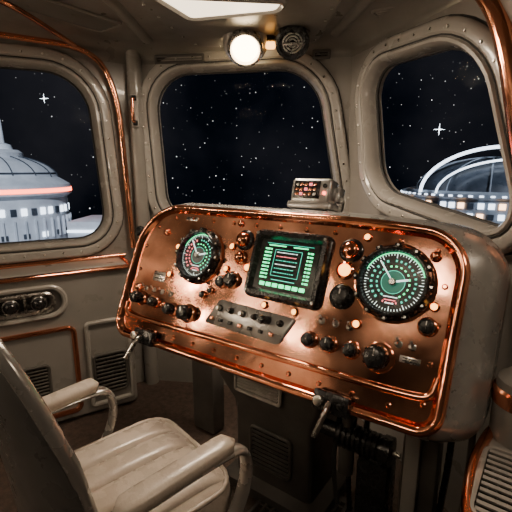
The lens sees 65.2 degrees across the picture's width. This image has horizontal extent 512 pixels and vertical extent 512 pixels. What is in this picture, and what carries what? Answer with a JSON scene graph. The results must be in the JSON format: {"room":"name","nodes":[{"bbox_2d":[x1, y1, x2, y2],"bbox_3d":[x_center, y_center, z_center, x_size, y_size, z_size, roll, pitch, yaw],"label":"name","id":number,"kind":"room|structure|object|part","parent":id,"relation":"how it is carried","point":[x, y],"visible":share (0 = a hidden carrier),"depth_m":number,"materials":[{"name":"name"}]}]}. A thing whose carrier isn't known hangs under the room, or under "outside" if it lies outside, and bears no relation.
{"room":"control room","nodes":[
{"label":"control room","id":0,"kind":"room"},
{"bbox_2d":[9,58,145,382],"bbox_3d":[-1.562,-0.076,2.138,1.900,2.160,0.001,-7,14,-30],"label":"wall","id":1,"kind":"structure","parent":0,"point":[121,244],"depth_m":2.48,"materials":[{"name":"metal"}]},
{"bbox_2d":[0,42,122,264],"bbox_3d":[-1.323,-0.540,2.206,1.096,1.163,0.110,-7,14,-30],"label":"frame","id":2,"kind":"object","parent":1,"relation":"attached to","point":[5,48],"visible":1,"depth_m":2.34,"materials":[{"name":"paint"}]},
{"bbox_2d":[0,52,123,264],"bbox_3d":[-1.322,-0.539,2.204,1.110,1.178,0.084,-7,14,-30],"label":"gasket","id":3,"kind":"object","parent":1,"relation":"attached to","point":[11,68],"visible":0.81,"depth_m":2.37,"materials":[{"name":"rubber"}]},
{"bbox_2d":[0,31,135,247],"bbox_3d":[-1.335,-0.558,2.118,1.316,1.172,0.033,-7,14,-31],"label":"trim","id":4,"kind":"structure","parent":1,"relation":"attached to","point":[5,35],"depth_m":2.34,"materials":[{"name":"orange metal"}]},
{"bbox_2d":[0,0,379,39],"bbox_3d":[-0.423,-0.861,0.635,3.903,0.001,3.600,0,12,0],"label":"ceiling","id":5,"kind":"structure","parent":0,"point":[153,26],"depth_m":1.92,"materials":[{"name":"paint"}]},
{"bbox_2d":[0,0,76,47],"bbox_3d":[-1.157,-1.032,1.608,0.193,0.076,1.094,7,14,29],"label":"trim","id":6,"kind":"structure","parent":5,"relation":"attached to","point":[5,3],"depth_m":1.82,"materials":[{"name":"orange metal"}]},
{"bbox_2d":[7,0,121,31],"bbox_3d":[-0.900,-1.099,1.791,0.200,0.013,0.580,9,15,37],"label":"ceiling panel","id":7,"kind":"object","parent":5,"relation":"attached to","point":[53,9],"depth_m":1.83,"materials":[{"name":"beige metal"}]},
{"bbox_2d":[0,0,462,64],"bbox_3d":[-0.423,-0.818,0.644,3.901,0.085,3.598,0,12,0],"label":"trim","id":8,"kind":"structure","parent":5,"relation":"attached to","point":[367,30],"depth_m":2.11,"materials":[{"name":"paint"}]},
{"bbox_2d":[102,0,373,43],"bbox_3d":[-0.155,-1.034,1.447,2.526,0.040,1.521,2,12,9],"label":"trim","id":9,"kind":"structure","parent":5,"relation":"attached to","point":[116,6],"depth_m":1.86,"materials":[{"name":"paint"}]},
{"bbox_2d":[135,0,341,59],"bbox_3d":[-0.085,-1.055,1.840,0.884,0.192,0.868,0,12,0],"label":"panel","id":10,"kind":"object","parent":5,"relation":"attached to","point":[291,30],"visible":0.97,"depth_m":1.90,"materials":[{"name":"paint"}]},
{"bbox_2d":[154,0,285,20],"bbox_3d":[-0.141,-1.032,1.655,0.528,0.030,0.256,0,12,0],"label":"housing","id":11,"kind":"object","parent":10,"relation":"attached to","point":[282,3],"visible":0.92,"depth_m":1.67,"materials":[{"name":"paint"}]},
{"bbox_2d":[163,0,279,17],"bbox_3d":[-0.141,-1.029,1.655,0.488,0.012,0.216,0,12,0],"label":"diffuser","id":12,"kind":"object","parent":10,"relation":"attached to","point":[191,8],"visible":0.82,"depth_m":1.64,"materials":[{"name":"white plastic"}]},
{"bbox_2d":[0,380,447,511],"bbox_3d":[-0.424,1.252,1.084,3.903,0.001,3.600,0,12,0],"label":"floor","id":13,"kind":"structure","parent":0,"point":[172,400],"depth_m":2.38,"materials":[{"name":"carpet"}]},
{"bbox_2d":[0,253,136,422],"bbox_3d":[-1.387,0.531,2.196,1.430,0.925,0.294,-7,14,-30],"label":"wall panel","id":14,"kind":"object","parent":13,"relation":"on","point":[58,317],"visible":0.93,"depth_m":2.27,"materials":[{"name":"paint"}]},
{"bbox_3d":[-1.390,0.102,2.109,1.430,0.050,0.255,-7,14,-30],"label":"copper rail","id":15,"kind":"part","parent":14,"relation":"part of","materials":[{"name":"metal"}]},
{"bbox_2d":[0,338,252,511],"bbox_3d":[-0.441,0.637,1.232,0.651,1.133,0.652,-11,16,-41],"label":"chair","id":16,"kind":"object","parent":13,"relation":"on","point":[150,464],"visible":1,"depth_m":1.05,"materials":[{"name":"beige leather"}]},
{"bbox_3d":[-0.644,0.658,1.420,0.332,0.321,0.094,-11,16,-41],"label":"arm frame","id":17,"kind":"part","parent":16,"relation":"part of","materials":[{"name":"metal"}]},
{"bbox_2d":[74,417,230,511],"bbox_3d":[-0.400,0.755,1.295,0.505,0.164,0.505,-11,16,-41],"label":"seat cushion","id":18,"kind":"object","parent":16,"relation":"on","point":[114,463],"depth_m":1.30,"materials":[{"name":"beige leather"}]},
{"bbox_3d":[-0.201,0.725,1.102,0.451,0.321,0.094,-11,16,-41],"label":"arm frame","id":19,"kind":"part","parent":16,"relation":"part of","materials":[{"name":"metal"}]},
{"bbox_2d":[247,495,354,511],"bbox_3d":[0.380,1.134,1.588,0.860,0.013,0.370,9,15,35],"label":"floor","id":20,"kind":"structure","parent":13,"relation":"on","point":[342,500],"depth_m":1.75,"materials":[{"name":"black metal"}]},
{"bbox_2d":[116,203,510,511],"bbox_3d":[0.052,0.458,1.676,1.600,1.298,0.667,9,15,35],"label":"control console","id":21,"kind":"object","parent":13,"relation":"on","point":[315,323],"visible":1,"depth_m":1.42,"materials":[{"name":"metal"}]},
{"bbox_3d":[-0.571,-0.121,2.022,0.052,0.052,0.067,9,-8,35],"label":"knob","id":22,"kind":"part","parent":21,"relation":"part of","materials":[{"name":"metal"}]},
{"bbox_2d":[234,375,281,407],"bbox_3d":[0.003,0.534,1.648,0.240,0.120,0.012,9,15,35],"label":"grille","id":23,"kind":"object","parent":21,"relation":"attached to","point":[269,395],"depth_m":1.64,"materials":[{"name":"metal"}]},
{"bbox_2d":[249,424,291,480],"bbox_3d":[0.059,0.856,1.744,0.220,0.200,0.012,9,15,35],"label":"grille","id":24,"kind":"object","parent":21,"relation":"attached to","point":[270,449],"depth_m":1.74,"materials":[{"name":"black plastic"}]},
{"bbox_2d":[287,178,344,211],"bbox_3d":[0.241,-0.243,1.613,0.215,0.137,0.102,9,15,35],"label":"display unit","id":25,"kind":"object","parent":21,"relation":"on","point":[307,194],"visible":0.99,"depth_m":1.57,"materials":[{"name":"metal"}]},
{"bbox_2d":[460,366,511,511],"bbox_3d":[0.794,0.837,0.860,0.745,0.896,0.940,0,12,0],"label":"console","id":26,"kind":"object","parent":13,"relation":"on","point":[487,479],"visible":1,"depth_m":1.05,"materials":[{"name":"metal"}]},
{"bbox_2d":[470,446,511,511],"bbox_3d":[0.660,0.569,0.939,0.260,0.013,0.300,9,15,36],"label":"grille","id":27,"kind":"object","parent":26,"relation":"attached to","point":[490,466],"depth_m":0.99,"materials":[{"name":"metal"}]},
{"bbox_2d":[223,29,266,66],"bbox_3d":[-0.055,-1.079,2.052,0.230,0.230,0.123,0,52,0],"label":"spot lamp","id":28,"kind":"object","parent":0,"point":[244,47],"depth_m":2.02,"materials":[{"name":"white glass"}]},
{"bbox_2d":[141,57,352,384],"bbox_3d":[-0.100,-0.160,2.531,1.313,2.160,0.001,2,12,8],"label":"wall","id":29,"kind":"structure","parent":0,"point":[171,367],"depth_m":2.40,"materials":[{"name":"metal"}]},
{"bbox_2d":[125,49,158,384],"bbox_3d":[-0.730,-0.172,2.591,0.090,2.160,0.090,0,12,0],"label":"trim","id":30,"kind":"structure","parent":29,"relation":"attached to","point":[132,57],"depth_m":2.47,"materials":[{"name":"paint"}]},
{"bbox_2d":[130,94,139,127],"bbox_3d":[-0.720,-0.859,2.358,0.045,0.190,0.070,0,12,0],"label":"handle","id":31,"kind":"object","parent":30,"relation":"attached to","point":[133,97],"visible":1,"depth_m":2.36,"materials":[{"name":"metal"}]},
{"bbox_2d":[154,53,204,63],"bbox_3d":[-0.448,-1.150,2.333,0.300,0.050,0.013,2,12,8],"label":"air vent","id":32,"kind":"object","parent":29,"relation":"attached to","point":[157,58],"visible":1,"depth_m":2.33,"materials":[{"name":"black plastic"}]},
{"bbox_2d":[141,49,349,215],"bbox_3d":[-0.064,-0.655,2.436,1.322,1.102,0.110,2,12,8],"label":"frame","id":33,"kind":"object","parent":29,"relation":"attached to","point":[315,66],"visible":0.54,"depth_m":2.34,"materials":[{"name":"paint"}]},
{"bbox_2d":[146,54,348,212],"bbox_3d":[-0.065,-0.655,2.433,1.337,1.117,0.084,2,12,8],"label":"gasket","id":34,"kind":"object","parent":29,"relation":"attached to","point":[271,70],"visible":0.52,"depth_m":2.37,"materials":[{"name":"rubber"}]},
{"bbox_2d":[312,49,330,59],"bbox_3d":[0.364,-1.122,2.224,0.100,0.050,0.012,2,12,8],"label":"air vent","id":35,"kind":"object","parent":29,"relation":"attached to","point":[317,53],"visible":1,"depth_m":2.22,"materials":[{"name":"black plastic"}]},
{"bbox_2d":[371,7,393,17],"bbox_3d":[0.660,-1.097,1.781,0.260,0.012,0.150,10,16,39],"label":"ceiling vent","id":36,"kind":"object","parent":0,"point":[375,12],"depth_m":1.79,"materials":[{"name":"grey metal"}]},
{"bbox_2d":[348,0,511,511],"bbox_3d":[1.034,0.186,0.904,0.001,2.160,3.300,-4,13,-17],"label":"wall","id":37,"kind":"structure","parent":0,"point":[359,202],"depth_m":1.72,"materials":[{"name":"metal"}]},
{"bbox_2d":[355,16,511,253],"bbox_3d":[0.749,-0.531,1.732,0.110,0.923,1.123,-4,13,-17],"label":"frame","id":38,"kind":"object","parent":37,"relation":"attached to","point":[476,32],"visible":0.82,"depth_m":1.75,"materials":[{"name":"paint"}]},
{"bbox_2d":[360,14,511,255],"bbox_3d":[0.746,-0.531,1.731,0.084,0.938,1.138,-4,13,-17],"label":"gasket","id":39,"kind":"object","parent":37,"relation":"attached to","point":[463,15],"visible":0.56,"depth_m":1.72,"materials":[{"name":"rubber"}]},
{"bbox_2d":[475,0,511,165],"bbox_3d":[0.801,-0.404,1.340,0.071,1.243,0.552,-4,13,-17],"label":"trim","id":40,"kind":"structure","parent":37,"relation":"attached to","point":[498,21],"depth_m":1.26,"materials":[{"name":"orange metal"}]},
{"bbox_2d":[500,0,511,22],"bbox_3d":[0.866,-0.381,1.179,0.108,1.293,0.690,-3,12,-15],"label":"trim","id":41,"kind":"structure","parent":37,"relation":"attached to","point":[507,4],"depth_m":1.25,"materials":[{"name":"paint"}]},
{"label":"outside","id":42,"kind":"structure","parent":0,"visible":0},
{"bbox_2d":[0,120,101,242],"bbox_3d":[-12.820,-3.551,20.428,21.216,7.176,21.216,0,12,0],"label":"space station","id":43,"kind":"object","parent":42,"point":[29,210],"visible":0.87,"depth_m":20.82,"materials":[{"name":"grey metal"}]},
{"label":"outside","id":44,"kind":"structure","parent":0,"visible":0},
{"bbox_2d":[401,145,509,223],"bbox_3d":[13.000,-3.589,22.240,11.110,4.873,11.110,0,12,0],"label":"domed building","id":45,"kind":"structure","parent":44,"point":[476,187],"depth_m":19.64,"materials":[{"name":"grey metal"}]}
]}

